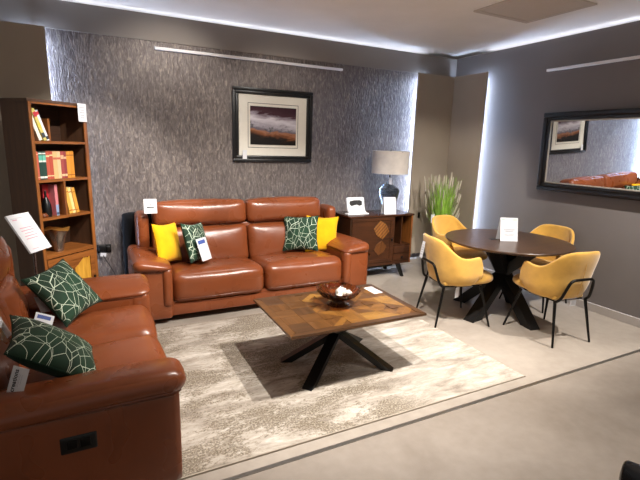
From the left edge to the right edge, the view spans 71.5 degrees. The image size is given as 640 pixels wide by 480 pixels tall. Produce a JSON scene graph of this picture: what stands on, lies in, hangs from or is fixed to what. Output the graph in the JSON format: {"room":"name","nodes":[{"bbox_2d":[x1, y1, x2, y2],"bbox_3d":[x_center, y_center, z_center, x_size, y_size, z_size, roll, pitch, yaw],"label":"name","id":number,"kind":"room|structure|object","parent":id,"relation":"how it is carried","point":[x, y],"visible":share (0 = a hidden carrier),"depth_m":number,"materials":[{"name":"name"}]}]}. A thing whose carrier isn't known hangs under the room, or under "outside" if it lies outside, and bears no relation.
{"room":"store","nodes":[
{"label":"store","id":0,"kind":"room"},
{"bbox_2d":[0,21,50,285],"bbox_3d":[-3.937,-0.586,3.532,3.204,2.495,0.017,-4,14,-26],"label":"wall","id":1,"kind":"structure","parent":0,"point":[24,71],"depth_m":3.99,"materials":[{"name":"beige paint"}]},
{"bbox_2d":[0,0,456,276],"bbox_3d":[-1.760,-0.845,4.715,8.180,2.872,0.032,-4,14,-26],"label":"wall","id":2,"kind":"structure","parent":0,"point":[159,122],"depth_m":4.83,"materials":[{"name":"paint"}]},
{"bbox_2d":[97,244,115,274],"bbox_3d":[-2.216,0.291,4.697,0.223,0.496,0.066,-4,14,-26],"label":"wall socket","id":3,"kind":"object","parent":2,"relation":"attached to","point":[103,249],"visible":0.83,"depth_m":4.63,"materials":[{"name":"black plastic"}]},
{"bbox_2d":[155,46,342,70],"bbox_3d":[-0.696,-2.015,4.975,2.179,0.028,0.028,-4,14,-26],"label":"rail","id":4,"kind":"object","parent":2,"relation":"attached to","point":[156,47],"visible":1,"depth_m":4.90,"materials":[{"name":"white metal"}]},
{"bbox_2d":[232,86,312,161],"bbox_3d":[-0.540,-1.332,5.203,0.985,0.825,0.041,-4,14,-26],"label":"framed picture","id":5,"kind":"object","parent":2,"relation":"attached to","point":[274,128],"visible":1,"depth_m":5.19,"materials":[{"name":"black wood"}]},
{"bbox_2d":[250,106,295,145],"bbox_3d":[-0.544,-1.333,5.210,0.570,0.430,0.004,-4,14,-26],"label":"print","id":6,"kind":"object","parent":5,"relation":"attached to","point":[269,125],"depth_m":5.20},
{"bbox_2d":[374,256,425,267],"bbox_3d":[-1.830,0.542,4.935,8.060,0.065,0.100,-4,14,-26],"label":"baseboard","id":7,"kind":"structure","parent":2,"relation":"attached to","point":[417,259],"depth_m":6.49,"materials":[{"name":"paint"}]},
{"bbox_2d":[62,0,453,58],"bbox_3d":[-1.803,-0.905,4.881,8.460,2.918,0.040,-4,14,-26],"label":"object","id":8,"kind":"structure","parent":0,"point":[62,0],"depth_m":4.97,"materials":[{"name":"paint"}]},
{"bbox_2d":[65,0,639,58],"bbox_3d":[-0.021,-1.583,1.211,8.460,0.050,7.760,-4,14,-26],"label":"ceiling","id":9,"kind":"structure","parent":0,"point":[443,28],"depth_m":4.53,"materials":[{"name":"paint"}]},
{"bbox_2d":[473,0,596,22],"bbox_3d":[1.921,-2.092,4.006,0.724,0.014,0.724,-4,14,-26],"label":"ceiling panel","id":10,"kind":"object","parent":9,"relation":"in","point":[524,11],"visible":1,"depth_m":4.02,"materials":[{"name":"plastic"}]},
{"bbox_2d":[154,262,639,479],"bbox_3d":[0.652,1.329,1.884,12.660,0.050,8.160,-4,14,-26],"label":"floor","id":11,"kind":"structure","parent":0,"point":[584,424],"depth_m":2.82,"materials":[{"name":"grey plastic"}]},
{"bbox_2d":[4,212,51,274],"bbox_3d":[-2.161,0.339,3.399,0.259,1.087,0.263,2,12,1],"label":"sign stand","id":12,"kind":"object","parent":11,"relation":"on","point":[23,225],"visible":0.61,"depth_m":3.30,"materials":[{"name":"white paper"}]},
{"bbox_2d":[0,98,98,285],"bbox_3d":[-2.362,-0.229,3.980,0.334,1.942,0.562,6,13,19],"label":"bookcase","id":13,"kind":"object","parent":11,"relation":"on","point":[62,126],"visible":0.62,"depth_m":3.89,"materials":[{"name":"brown wood"}]},
{"bbox_2d":[32,116,41,140],"bbox_3d":[-2.389,-0.943,3.625,0.162,0.259,0.119,6,13,19],"label":"book","id":14,"kind":"object","parent":13,"relation":"on","point":[37,136],"visible":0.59,"depth_m":3.63,"materials":[{"name":"white paper"}]},
{"bbox_2d":[36,151,39,179],"bbox_3d":[-2.397,-0.616,3.669,0.164,0.232,0.041,6,13,19],"label":"book","id":15,"kind":"object","parent":13,"relation":"on","point":[36,151],"visible":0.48,"depth_m":3.65,"materials":[{"name":"red paper"}]},
{"bbox_2d":[31,108,46,140],"bbox_3d":[-2.368,-0.948,3.653,0.164,0.259,0.117,6,13,19],"label":"book","id":16,"kind":"object","parent":13,"relation":"on","point":[34,114],"visible":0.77,"depth_m":3.62,"materials":[{"name":"yellow paper"}]},
{"bbox_2d":[38,151,43,179],"bbox_3d":[-2.384,-0.623,3.704,0.164,0.232,0.034,6,13,19],"label":"book","id":17,"kind":"object","parent":13,"relation":"on","point":[39,152],"visible":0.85,"depth_m":3.68,"materials":[{"name":"green paper"}]},
{"bbox_2d":[35,110,48,140],"bbox_3d":[-2.363,-0.949,3.685,0.164,0.248,0.110,6,13,19],"label":"book","id":18,"kind":"object","parent":13,"relation":"on","point":[36,111],"visible":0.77,"depth_m":3.66,"materials":[{"name":"white paper"}]},
{"bbox_2d":[39,183,48,204],"bbox_3d":[-2.439,-0.354,3.875,0.142,0.270,0.055,6,13,19],"label":"book","id":19,"kind":"object","parent":13,"relation":"on","point":[43,187],"visible":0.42,"depth_m":3.83,"materials":[{"name":"red paper"}]},
{"bbox_2d":[42,151,47,179],"bbox_3d":[-2.373,-0.629,3.736,0.164,0.232,0.032,6,13,19],"label":"book","id":20,"kind":"object","parent":13,"relation":"on","point":[43,152],"visible":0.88,"depth_m":3.71,"materials":[{"name":"green paper"}]},
{"bbox_2d":[41,191,52,216],"bbox_3d":[-2.342,-0.312,3.803,0.080,0.224,0.080,6,13,19],"label":"figurine","id":21,"kind":"object","parent":13,"relation":"on","point":[46,206],"visible":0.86,"depth_m":3.78,"materials":[{"name":"black ceramic"}]},
{"bbox_2d":[45,151,50,178],"bbox_3d":[-2.362,-0.636,3.766,0.164,0.232,0.032,6,13,19],"label":"book","id":22,"kind":"object","parent":13,"relation":"on","point":[46,152],"visible":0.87,"depth_m":3.74,"materials":[{"name":"red paper"}]},
{"bbox_2d":[42,183,59,214],"bbox_3d":[-2.368,-0.356,3.896,0.164,0.268,0.028,6,13,18],"label":"book","id":23,"kind":"object","parent":13,"relation":"on","point":[52,188],"visible":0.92,"depth_m":3.87,"materials":[{"name":"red paper"}]},
{"bbox_2d":[49,151,54,178],"bbox_3d":[-2.351,-0.642,3.796,0.164,0.232,0.030,6,13,19],"label":"book","id":24,"kind":"object","parent":13,"relation":"on","point":[50,152],"visible":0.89,"depth_m":3.77,"materials":[{"name":"red paper"}]},
{"bbox_2d":[52,151,58,178],"bbox_3d":[-2.340,-0.648,3.829,0.164,0.232,0.038,6,13,19],"label":"book","id":25,"kind":"object","parent":13,"relation":"on","point":[54,155],"visible":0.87,"depth_m":3.80,"materials":[{"name":"beige paper"}]},
{"bbox_2d":[44,226,69,251],"bbox_3d":[-2.334,-0.007,3.946,0.216,0.212,0.218,-4,14,-26],"label":"vase","id":26,"kind":"object","parent":13,"relation":"on","point":[57,235],"visible":0.96,"depth_m":3.91,"materials":[{"name":"metal"}]},
{"bbox_2d":[56,151,61,178],"bbox_3d":[-2.327,-0.656,3.863,0.164,0.232,0.034,6,13,19],"label":"book","id":27,"kind":"object","parent":13,"relation":"on","point":[57,152],"visible":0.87,"depth_m":3.84,"materials":[{"name":"beige paper"}]},
{"bbox_2d":[60,151,64,177],"bbox_3d":[-2.316,-0.662,3.895,0.164,0.232,0.032,6,13,18],"label":"book","id":28,"kind":"object","parent":13,"relation":"on","point":[61,152],"visible":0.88,"depth_m":3.87,"materials":[{"name":"red paper"}]},
{"bbox_2d":[63,151,67,177],"bbox_3d":[-2.306,-0.667,3.922,0.164,0.232,0.025,6,13,19],"label":"book","id":29,"kind":"object","parent":13,"relation":"on","point":[64,152],"visible":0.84,"depth_m":3.89,"materials":[{"name":"red paper"}]},
{"bbox_2d":[66,151,71,177],"bbox_3d":[-2.296,-0.673,3.951,0.164,0.232,0.036,6,13,19],"label":"book","id":30,"kind":"object","parent":13,"relation":"on","point":[67,152],"visible":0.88,"depth_m":3.92,"materials":[{"name":"orange paper"}]},
{"bbox_2d":[66,187,72,213],"bbox_3d":[-2.316,-0.359,3.986,0.164,0.238,0.076,6,13,19],"label":"book","id":31,"kind":"object","parent":13,"relation":"on","point":[70,210],"visible":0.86,"depth_m":3.97,"materials":[{"name":"yellow paper"}]},
{"bbox_2d":[67,187,75,212],"bbox_3d":[-2.305,-0.363,4.018,0.164,0.234,0.070,6,13,19],"label":"book","id":32,"kind":"object","parent":13,"relation":"on","point":[68,188],"visible":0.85,"depth_m":3.99,"materials":[{"name":"yellow paper"}]},
{"bbox_2d":[69,151,74,177],"bbox_3d":[-2.283,-0.681,3.987,0.164,0.232,0.038,6,13,19],"label":"book","id":33,"kind":"object","parent":13,"relation":"on","point":[70,152],"visible":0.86,"depth_m":3.96,"materials":[{"name":"orange paper"}]},
{"bbox_2d":[70,187,79,212],"bbox_3d":[-2.292,-0.369,4.053,0.164,0.231,0.073,6,13,19],"label":"book","id":34,"kind":"object","parent":13,"relation":"on","point":[71,188],"visible":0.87,"depth_m":4.02,"materials":[{"name":"yellow paper"}]},
{"bbox_2d":[77,103,86,121],"bbox_3d":[-2.108,-1.128,3.938,0.002,0.155,0.095,5,13,16],"label":"price card","id":35,"kind":"object","parent":13,"relation":"attached to","point":[82,117],"visible":1,"depth_m":3.94,"materials":[{"name":"white paper"}]},
{"bbox_2d":[122,196,368,319],"bbox_3d":[-0.741,0.097,4.789,2.470,1.059,1.026,-4,14,-26],"label":"leather sofa","id":36,"kind":"object","parent":11,"relation":"on","point":[248,262],"visible":0.82,"depth_m":4.58,"materials":[{"name":"brown leather"}]},
{"bbox_2d":[143,199,156,213],"bbox_3d":[-1.641,-0.326,4.300,0.123,0.140,0.026,-5,14,-30],"label":"price card","id":37,"kind":"object","parent":36,"relation":"on","point":[150,205],"visible":1,"depth_m":4.30,"materials":[{"name":"white paper"}]},
{"bbox_2d":[151,223,181,260],"bbox_3d":[-1.478,0.029,4.309,0.162,0.426,0.424,6,13,19],"label":"throw pillow","id":38,"kind":"object","parent":36,"relation":"on","point":[166,239],"visible":0.94,"depth_m":4.22,"materials":[{"name":"yellow fabric"}]},
{"bbox_2d":[180,222,211,262],"bbox_3d":[-1.176,0.024,4.377,0.279,0.422,0.429,6,13,18],"label":"throw pillow","id":39,"kind":"object","parent":36,"relation":"on","point":[194,236],"visible":1,"depth_m":4.26,"materials":[{"name":"green fabric"}]},
{"bbox_2d":[169,224,248,263],"bbox_3d":[-1.225,0.052,4.699,0.934,0.416,0.272,-4,14,-26],"label":"cushion","id":40,"kind":"object","parent":36,"relation":"on","point":[223,240],"depth_m":4.69,"materials":[{"name":"brown leather"}]},
{"bbox_2d":[171,257,263,301],"bbox_3d":[-1.075,0.354,4.494,0.887,0.316,0.676,-4,14,-26],"label":"seat cushion","id":41,"kind":"object","parent":36,"relation":"on","point":[215,279],"depth_m":4.24,"materials":[{"name":"brown leather"}]},
{"bbox_2d":[246,221,304,257],"bbox_3d":[-0.405,-0.011,5.109,0.900,0.416,0.272,-4,14,-26],"label":"cushion","id":42,"kind":"object","parent":36,"relation":"on","point":[262,237],"depth_m":4.90,"materials":[{"name":"brown leather"}]},
{"bbox_2d":[249,251,341,289],"bbox_3d":[-0.277,0.292,4.893,0.887,0.316,0.676,-4,14,-26],"label":"seat cushion","id":43,"kind":"object","parent":36,"relation":"on","point":[282,270],"depth_m":4.64,"materials":[{"name":"brown leather"}]},
{"bbox_2d":[283,215,318,250],"bbox_3d":[-0.216,-0.076,4.973,0.417,0.404,0.186,2,12,2],"label":"throw pillow","id":44,"kind":"object","parent":36,"relation":"on","point":[300,232],"visible":1,"depth_m":4.92,"materials":[{"name":"green fabric"}]},
{"bbox_2d":[305,215,337,250],"bbox_3d":[0.024,-0.067,5.157,0.460,0.455,0.154,-7,15,-36],"label":"throw pillow","id":45,"kind":"object","parent":36,"relation":"on","point":[326,227],"visible":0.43,"depth_m":5.11,"materials":[{"name":"yellow fabric"}]},
{"bbox_2d":[156,313,525,479],"bbox_3d":[-0.253,0.928,3.485,3.028,0.011,1.938,-4,14,-26],"label":"rug","id":46,"kind":"object","parent":11,"relation":"on","point":[239,403],"visible":0.66,"depth_m":3.15,"materials":[{"name":"beige carpet"}]},
{"bbox_2d":[0,236,185,479],"bbox_3d":[-1.543,0.547,2.528,1.234,1.059,1.810,-4,14,-26],"label":"leather sofa","id":47,"kind":"object","parent":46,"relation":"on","point":[120,419],"visible":0.78,"depth_m":1.98,"materials":[{"name":"brown leather"}]},
{"bbox_2d":[0,317,10,337],"bbox_3d":[-1.561,0.420,2.161,0.061,0.127,0.090,0,12,-7],"label":"price card","id":48,"kind":"object","parent":47,"relation":"on","point":[3,326],"visible":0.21,"depth_m":2.19,"materials":[{"name":"white paper"}]},
{"bbox_2d":[0,309,18,389],"bbox_3d":[-1.630,0.578,2.141,0.272,0.415,0.609,-4,14,-26],"label":"cushion","id":49,"kind":"object","parent":47,"relation":"on","point":[6,364],"depth_m":2.09,"materials":[{"name":"brown leather"}]},
{"bbox_2d":[0,274,31,328],"bbox_3d":[-1.895,0.460,2.654,0.272,0.415,0.573,-4,14,-26],"label":"cushion","id":50,"kind":"object","parent":47,"relation":"on","point":[13,301],"depth_m":2.60,"materials":[{"name":"brown leather"}]},
{"bbox_2d":[3,312,95,391],"bbox_3d":[-1.281,0.531,2.138,0.356,0.279,0.578,-6,14,-31],"label":"throw pillow","id":51,"kind":"object","parent":47,"relation":"on","point":[35,344],"visible":0.95,"depth_m":2.02,"materials":[{"name":"green fabric"}]},
{"bbox_2d":[21,259,102,327],"bbox_3d":[-1.637,0.328,2.849,0.249,0.331,0.409,3,12,5],"label":"throw pillow","id":52,"kind":"object","parent":47,"relation":"on","point":[59,289],"visible":1,"depth_m":2.76,"materials":[{"name":"green fabric"}]},
{"bbox_2d":[19,335,166,383],"bbox_3d":[-1.279,0.788,2.395,0.887,0.314,0.560,-4,14,-26],"label":"seat cushion","id":53,"kind":"object","parent":47,"relation":"on","point":[141,348],"depth_m":2.46,"materials":[{"name":"brown leather"}]},
{"bbox_2d":[52,305,157,344],"bbox_3d":[-1.534,0.675,2.887,0.887,0.314,0.560,-4,14,-26],"label":"seat cushion","id":54,"kind":"object","parent":47,"relation":"on","point":[97,324],"depth_m":2.86,"materials":[{"name":"brown leather"}]},
{"bbox_2d":[253,284,426,390],"bbox_3d":[0.127,0.719,3.413,1.080,0.450,0.762,-4,13,-26],"label":"coffee table","id":55,"kind":"object","parent":46,"relation":"on","point":[305,314],"visible":0.88,"depth_m":3.29,"materials":[{"name":"brown wood"}]},
{"bbox_2d":[316,282,360,307],"bbox_3d":[0.139,0.431,3.389,0.342,0.123,0.342,-4,14,-26],"label":"glass bowl","id":56,"kind":"object","parent":55,"relation":"on","point":[327,290],"visible":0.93,"depth_m":3.40,"materials":[{"name":"brown glass"}]},
{"bbox_2d":[335,287,346,295],"bbox_3d":[0.164,0.394,3.379,0.089,0.073,0.089,-4,14,-26],"label":"shell ornament","id":57,"kind":"object","parent":56,"relation":"in","point":[341,290],"visible":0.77,"depth_m":3.35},
{"bbox_2d":[364,287,382,293],"bbox_3d":[0.447,0.423,3.747,0.085,0.005,0.160,-5,14,-29],"label":"price card","id":58,"kind":"object","parent":55,"relation":"on","point":[371,289],"visible":1,"depth_m":3.74,"materials":[{"name":"white paper"}]},
{"bbox_2d":[335,209,414,275],"bbox_3d":[0.677,0.057,5.730,0.950,0.825,0.460,-4,14,-26],"label":"sideboard","id":59,"kind":"object","parent":11,"relation":"on","point":[388,237],"visible":0.72,"depth_m":5.55,"materials":[{"name":"brown wood"}]},
{"bbox_2d":[345,197,368,214],"bbox_3d":[0.453,-0.415,5.455,0.300,0.212,0.114,-4,14,-26],"label":"sign holder","id":60,"kind":"object","parent":59,"relation":"on","point":[354,205],"visible":1,"depth_m":5.43,"materials":[{"name":"white plastic"}]},
{"bbox_2d":[381,197,395,213],"bbox_3d":[0.864,-0.433,5.571,0.165,0.208,0.098,-2,13,-19],"label":"tent card","id":61,"kind":"object","parent":59,"relation":"on","point":[389,203],"visible":1,"depth_m":5.55,"materials":[{"name":"white paper"}]},
{"bbox_2d":[371,149,409,208],"bbox_3d":[0.892,-0.768,5.732,0.475,0.800,0.475,5,12,14],"label":"table lamp","id":62,"kind":"object","parent":59,"relation":"on","point":[390,162],"visible":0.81,"depth_m":5.51,"materials":[{"name":"fabric"}]},
{"bbox_2d":[393,241,409,245],"bbox_3d":[0.953,0.020,5.875,0.257,0.014,0.415,-4,14,-26],"label":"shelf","id":63,"kind":"object","parent":59,"relation":"attached to","point":[396,243],"depth_m":5.73,"materials":[{"name":"brown wood"}]},
{"bbox_2d":[222,349,639,479],"bbox_3d":[-1.010,1.264,1.948,9.760,0.053,0.025,-4,14,-26],"label":"trim","id":64,"kind":"structure","parent":11,"relation":"in","point":[286,461],"depth_m":2.71,"materials":[{"name":"metal"}]},
{"bbox_2d":[424,173,461,235],"bbox_3d":[1.638,-0.245,6.025,0.532,1.348,0.527,-4,13,-23],"label":"potted grass","id":65,"kind":"object","parent":11,"relation":"on","point":[441,204],"depth_m":5.90,"materials":[{"name":"green plant"}]},
{"bbox_2d":[416,233,492,327],"bbox_3d":[1.317,0.366,4.337,0.712,0.848,0.557,-1,12,-13],"label":"dining chair","id":66,"kind":"object","parent":11,"relation":"on","point":[444,266],"visible":1,"depth_m":4.10,"materials":[{"name":"yellow fabric"}]},
{"bbox_2d":[426,215,487,289],"bbox_3d":[1.648,0.169,5.299,0.561,0.848,0.684,-6,14,-30],"label":"dining chair","id":67,"kind":"object","parent":11,"relation":"on","point":[441,224],"visible":0.42,"depth_m":5.38,"materials":[{"name":"metal"}]},
{"bbox_2d":[445,229,575,330],"bbox_3d":[1.894,0.368,4.598,1.220,0.762,1.220,-4,14,-26],"label":"dining table","id":68,"kind":"object","parent":11,"relation":"on","point":[505,257],"visible":0.97,"depth_m":4.41,"materials":[{"name":"brown wood"}]},
{"bbox_2d":[496,217,517,241],"bbox_3d":[1.888,-0.111,4.468,0.175,0.229,0.115,2,12,0],"label":"tent card","id":69,"kind":"object","parent":68,"relation":"on","point":[507,230],"visible":1,"depth_m":4.44,"materials":[{"name":"white paper"}]},
{"bbox_2d":[499,224,574,312],"bbox_3d":[2.390,0.281,4.883,0.684,0.848,0.561,-6,15,-33],"label":"dining chair","id":70,"kind":"object","parent":11,"relation":"on","point":[564,233],"visible":0.14,"depth_m":4.94,"materials":[{"name":"metal"}]},
{"bbox_2d":[503,251,599,347],"bbox_3d":[2.108,0.445,4.076,0.561,0.848,0.684,-3,13,-20],"label":"dining chair","id":71,"kind":"object","parent":11,"relation":"on","point":[567,277],"visible":1,"depth_m":3.80,"materials":[{"name":"metal"}]},
{"bbox_2d":[619,460,639,479],"bbox_3d":[1.086,1.012,1.255,0.440,0.860,0.464,13,17,43],"label":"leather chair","id":72,"kind":"object","parent":11,"relation":"on","point":[630,470],"visible":1,"depth_m":1.15,"materials":[{"name":"black leather"}]},
{"bbox_2d":[408,73,454,253],"bbox_3d":[1.544,-1.026,6.267,0.625,2.468,0.017,-4,14,-26],"label":"wall","id":73,"kind":"structure","parent":0,"point":[434,97],"depth_m":6.19,"materials":[{"name":"beige paint"}]},
{"bbox_2d":[445,72,488,228],"bbox_3d":[1.963,-0.990,6.156,0.020,2.468,0.602,-4,14,-26],"label":"wall","id":74,"kind":"structure","parent":0,"point":[470,91],"depth_m":6.04,"materials":[{"name":"beige paint"}]},
{"bbox_2d":[456,20,639,318],"bbox_3d":[3.247,-0.519,3.894,0.020,2.872,6.060,-4,14,-26],"label":"wall","id":75,"kind":"structure","parent":0,"point":[520,90],"depth_m":4.92,"materials":[{"name":"paint"}]},
{"bbox_2d":[483,267,639,327],"bbox_3d":[3.337,0.910,3.889,0.022,0.085,5.400,-4,14,-26],"label":"baseboard","id":76,"kind":"structure","parent":75,"relation":"attached to","point":[619,316],"depth_m":4.58,"materials":[{"name":"paint"}]},
{"bbox_2d":[536,108,639,200],"bbox_3d":[2.848,-0.877,4.513,0.083,0.861,1.360,-4,14,-26],"label":"wall mirror","id":77,"kind":"object","parent":75,"relation":"attached to","point":[590,152],"visible":1,"depth_m":4.58,"materials":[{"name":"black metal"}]},
{"bbox_2d":[546,119,639,189],"bbox_3d":[2.855,-0.878,4.516,0.022,0.688,1.188,-7,15,-26],"label":"mirror glass","id":78,"kind":"object","parent":77,"relation":"attached to","point":[587,154],"depth_m":4.57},
{"bbox_2d":[546,55,639,71],"bbox_3d":[3.005,-1.709,4.141,0.028,0.028,1.985,-4,14,-26],"label":"rail","id":79,"kind":"object","parent":75,"relation":"attached to","point":[638,56],"visible":1,"depth_m":4.51,"materials":[{"name":"white metal"}]},
{"bbox_2d":[460,20,638,58],"bbox_3d":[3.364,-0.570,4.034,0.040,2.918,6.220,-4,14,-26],"label":"led strip light","id":80,"kind":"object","parent":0,"point":[637,20],"depth_m":5.04,"materials":[{"name":"paint"}]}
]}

